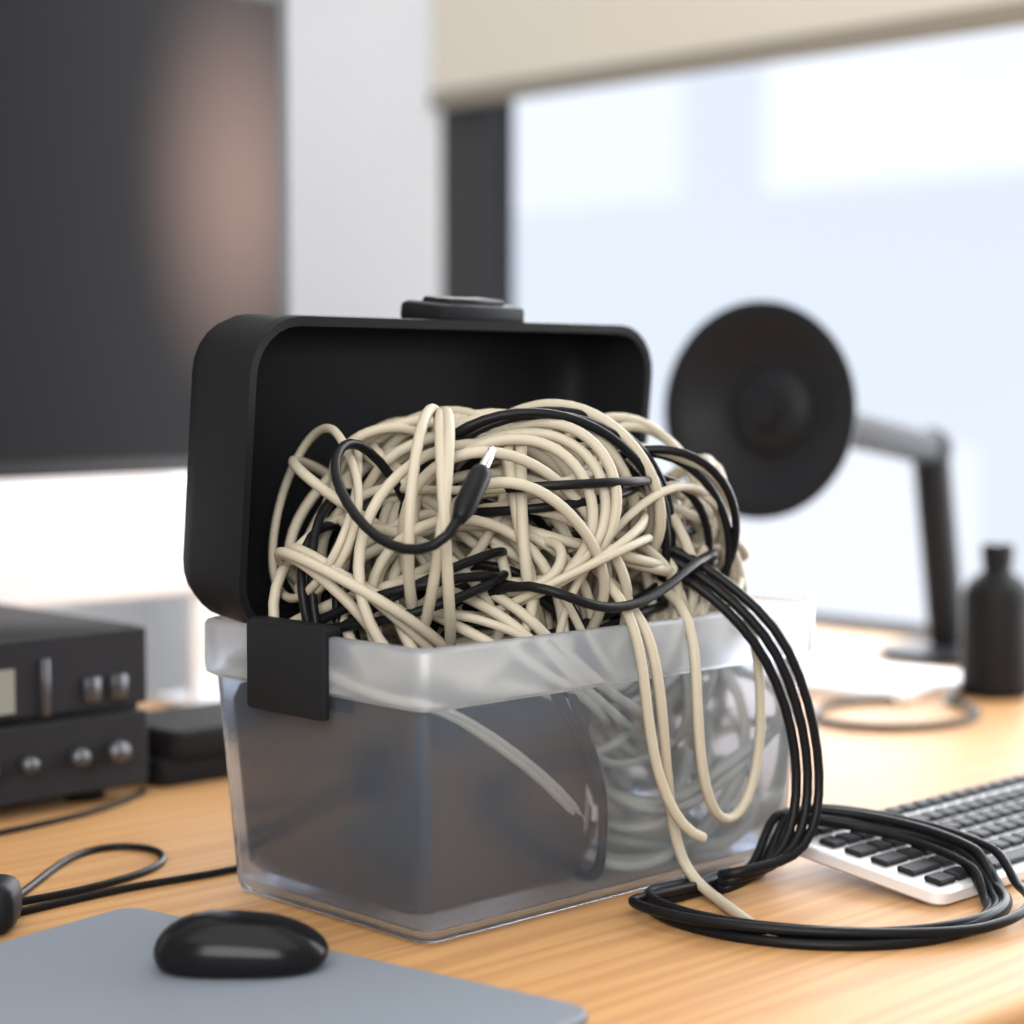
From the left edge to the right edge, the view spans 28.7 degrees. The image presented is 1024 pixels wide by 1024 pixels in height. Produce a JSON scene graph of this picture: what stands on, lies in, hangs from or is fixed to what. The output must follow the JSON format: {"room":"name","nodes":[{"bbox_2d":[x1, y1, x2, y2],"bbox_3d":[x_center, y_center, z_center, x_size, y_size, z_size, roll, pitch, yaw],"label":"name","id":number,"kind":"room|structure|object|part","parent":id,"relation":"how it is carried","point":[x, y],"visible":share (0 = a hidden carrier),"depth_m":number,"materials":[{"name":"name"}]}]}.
{"room":"home office","nodes":[
{"label":"home office","id":0,"kind":"room"},
{"bbox_2d":[30,597,142,625],"bbox_3d":[-2.653,-0.422,2.898,4.900,2.700,0.120,-4,5,-44],"label":"wall","id":1,"kind":"structure","parent":0,"point":[129,611],"depth_m":4.54,"materials":[{"name":"white paint"}]},
{"bbox_2d":[143,0,441,701],"bbox_3d":[1.105,-0.404,2.621,0.120,2.700,5.740,-4,5,-44],"label":"wall","id":2,"kind":"structure","parent":0,"point":[365,138],"depth_m":3.98,"materials":[{"name":"white paint"}]},
{"bbox_2d":[441,26,1023,633],"bbox_3d":[0.854,-0.602,2.825,0.080,1.830,2.760,-4,5,-44],"label":"window","id":3,"kind":"structure","parent":2,"relation":"in","point":[876,195],"depth_m":3.23,"materials":[{"name":"grey"}]},
{"bbox_2d":[429,0,1023,110],"bbox_3d":[0.796,-1.114,2.736,0.060,0.858,2.740,-4,5,-44],"label":"roller blind","id":4,"kind":"object","parent":3,"relation":"attached to","point":[484,51],"visible":1,"depth_m":3.35,"materials":[{"name":"beige fabric"}]},
{"bbox_3d":[-0.701,1.108,0.973,5.140,0.100,5.740,-4,5,-44],"label":"floor","id":5,"kind":"structure","parent":0,"visible":0},
{"bbox_2d":[0,622,1023,1023],"bbox_3d":[-0.166,0.612,1.727,2.960,0.791,1.355,-4,5,-44],"label":"desk","id":6,"kind":"object","parent":5,"relation":"on","point":[611,959],"depth_m":1.43,"materials":[{"name":"brown wood"}]},
{"bbox_2d":[0,874,21,934],"bbox_3d":[-0.376,0.271,1.380,0.070,0.036,0.050,0,4,-4],"label":"power adapter","id":7,"kind":"object","parent":6,"relation":"on","point":[10,888],"visible":1,"depth_m":1.37,"materials":[{"name":"black plastic"}]},
{"bbox_2d":[0,604,147,806],"bbox_3d":[-0.573,0.186,1.757,0.434,0.158,0.276,-4,5,-44],"label":"receiver","id":8,"kind":"object","parent":6,"relation":"on","point":[73,727],"visible":1,"depth_m":1.77,"materials":[{"name":"black metal"}]},
{"bbox_2d":[0,788,236,915],"bbox_3d":[-0.480,0.279,1.491,0.711,0.005,0.310,-4,5,-44],"label":"cable","id":9,"kind":"object","parent":6,"relation":"on","point":[81,891],"visible":0.84,"depth_m":1.52,"materials":[{"name":"black plastic"}]},
{"bbox_2d":[0,0,289,705],"bbox_3d":[-0.596,-0.174,2.056,0.920,0.836,0.170,-4,5,-44],"label":"computer monitor","id":10,"kind":"object","parent":6,"relation":"on","point":[144,144],"visible":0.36,"depth_m":2.20,"materials":[{"name":"black plastic"},{"name":"dark screen glass"}]},
{"bbox_3d":[-0.340,0.127,2.324,0.065,0.200,0.170,-4,5,-44],"label":"leg","id":11,"kind":"part","parent":10,"relation":"part of","materials":[{"name":"silver metal"}]},
{"bbox_2d":[146,752,227,786],"bbox_3d":[-0.303,0.238,1.963,0.170,0.026,0.124,-3,5,-41],"label":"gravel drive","id":12,"kind":"object","parent":6,"relation":"on","point":[162,771],"visible":0.27,"depth_m":1.88,"materials":[{"name":"black plastic"}]},
{"bbox_2d":[147,701,224,758],"bbox_3d":[-0.296,0.211,1.960,0.124,0.026,0.170,4,5,45],"label":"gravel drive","id":13,"kind":"object","parent":12,"relation":"on","point":[189,731],"visible":0.3,"depth_m":1.89,"materials":[{"name":"black plastic"}]},
{"bbox_2d":[0,908,586,1023],"bbox_3d":[-0.331,0.311,1.002,0.400,0.007,0.752,3,5,36],"label":"mouse pad","id":14,"kind":"object","parent":6,"relation":"on","point":[101,968],"visible":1,"depth_m":1.22,"materials":[{"name":"grey fabric"}]},
{"bbox_2d":[153,909,328,977],"bbox_3d":[-0.172,0.271,1.268,0.111,0.036,0.059,0,4,-2],"label":"computer mouse","id":15,"kind":"object","parent":14,"relation":"on","point":[216,943],"visible":1,"depth_m":1.25,"materials":[{"name":"black plastic"}]},
{"bbox_2d":[183,296,814,942],"bbox_3d":[-0.009,0.055,1.544,0.432,0.445,0.293,-4,5,-44],"label":"storage box","id":16,"kind":"object","parent":6,"relation":"on","point":[440,794],"visible":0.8,"depth_m":1.44,"materials":[{"name":"clear plastic"}]},
{"bbox_3d":[-0.070,-0.047,1.596,0.422,0.250,0.094,-4,11,-44],"label":"lid","id":17,"kind":"part","parent":16,"relation":"part of","materials":[{"name":"black plastic"}]},
{"bbox_2d":[268,399,1003,938],"bbox_3d":[0.077,0.101,1.462,0.444,0.366,0.469,-3,5,-40],"label":"cable","id":18,"kind":"object","parent":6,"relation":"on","point":[440,545],"visible":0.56,"depth_m":1.43,"materials":[{"name":"beige plastic"}]},
{"bbox_2d":[664,300,962,666],"bbox_3d":[0.476,-0.023,2.531,0.633,0.471,0.299,-4,5,-44],"label":"desk lamp","id":19,"kind":"object","parent":6,"relation":"on","point":[762,389],"depth_m":2.34,"materials":[{"name":"black metal"}]},
{"bbox_3d":[0.239,0.261,1.431,0.270,0.050,0.228,-4,5,-44],"label":"black cable coil","id":20,"kind":"part","parent":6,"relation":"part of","materials":[{"name":"black rubber"}]},
{"bbox_2d":[805,663,959,702],"bbox_3d":[0.462,0.211,2.478,0.150,0.012,0.210,3,5,38],"label":"notepad","id":21,"kind":"object","parent":6,"relation":"on","point":[871,679],"visible":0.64,"depth_m":2.44,"materials":[{"name":"white paper"}]},
{"bbox_2d":[814,687,981,731],"bbox_3d":[0.535,0.220,2.391,0.180,0.010,0.546,3,5,39],"label":"power cable","id":22,"kind":"object","parent":6,"relation":"on","point":[949,700],"visible":0.88,"depth_m":2.21,"materials":[{"name":"black plastic"}]},
{"bbox_2d":[800,774,1023,905],"bbox_3d":[0.415,0.255,1.642,0.440,0.032,0.150,-4,5,-44],"label":"keyboard","id":23,"kind":"object","parent":6,"relation":"on","point":[993,812],"visible":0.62,"depth_m":1.53,"materials":[{"name":"white plastic"}]},
{"bbox_2d":[960,542,1023,699],"bbox_3d":[0.584,0.129,2.410,0.085,0.184,0.085,-4,5,-44],"label":"bottle","id":24,"kind":"object","parent":6,"relation":"on","point":[992,600],"visible":1,"depth_m":2.38,"materials":[{"name":"black"}]}
]}

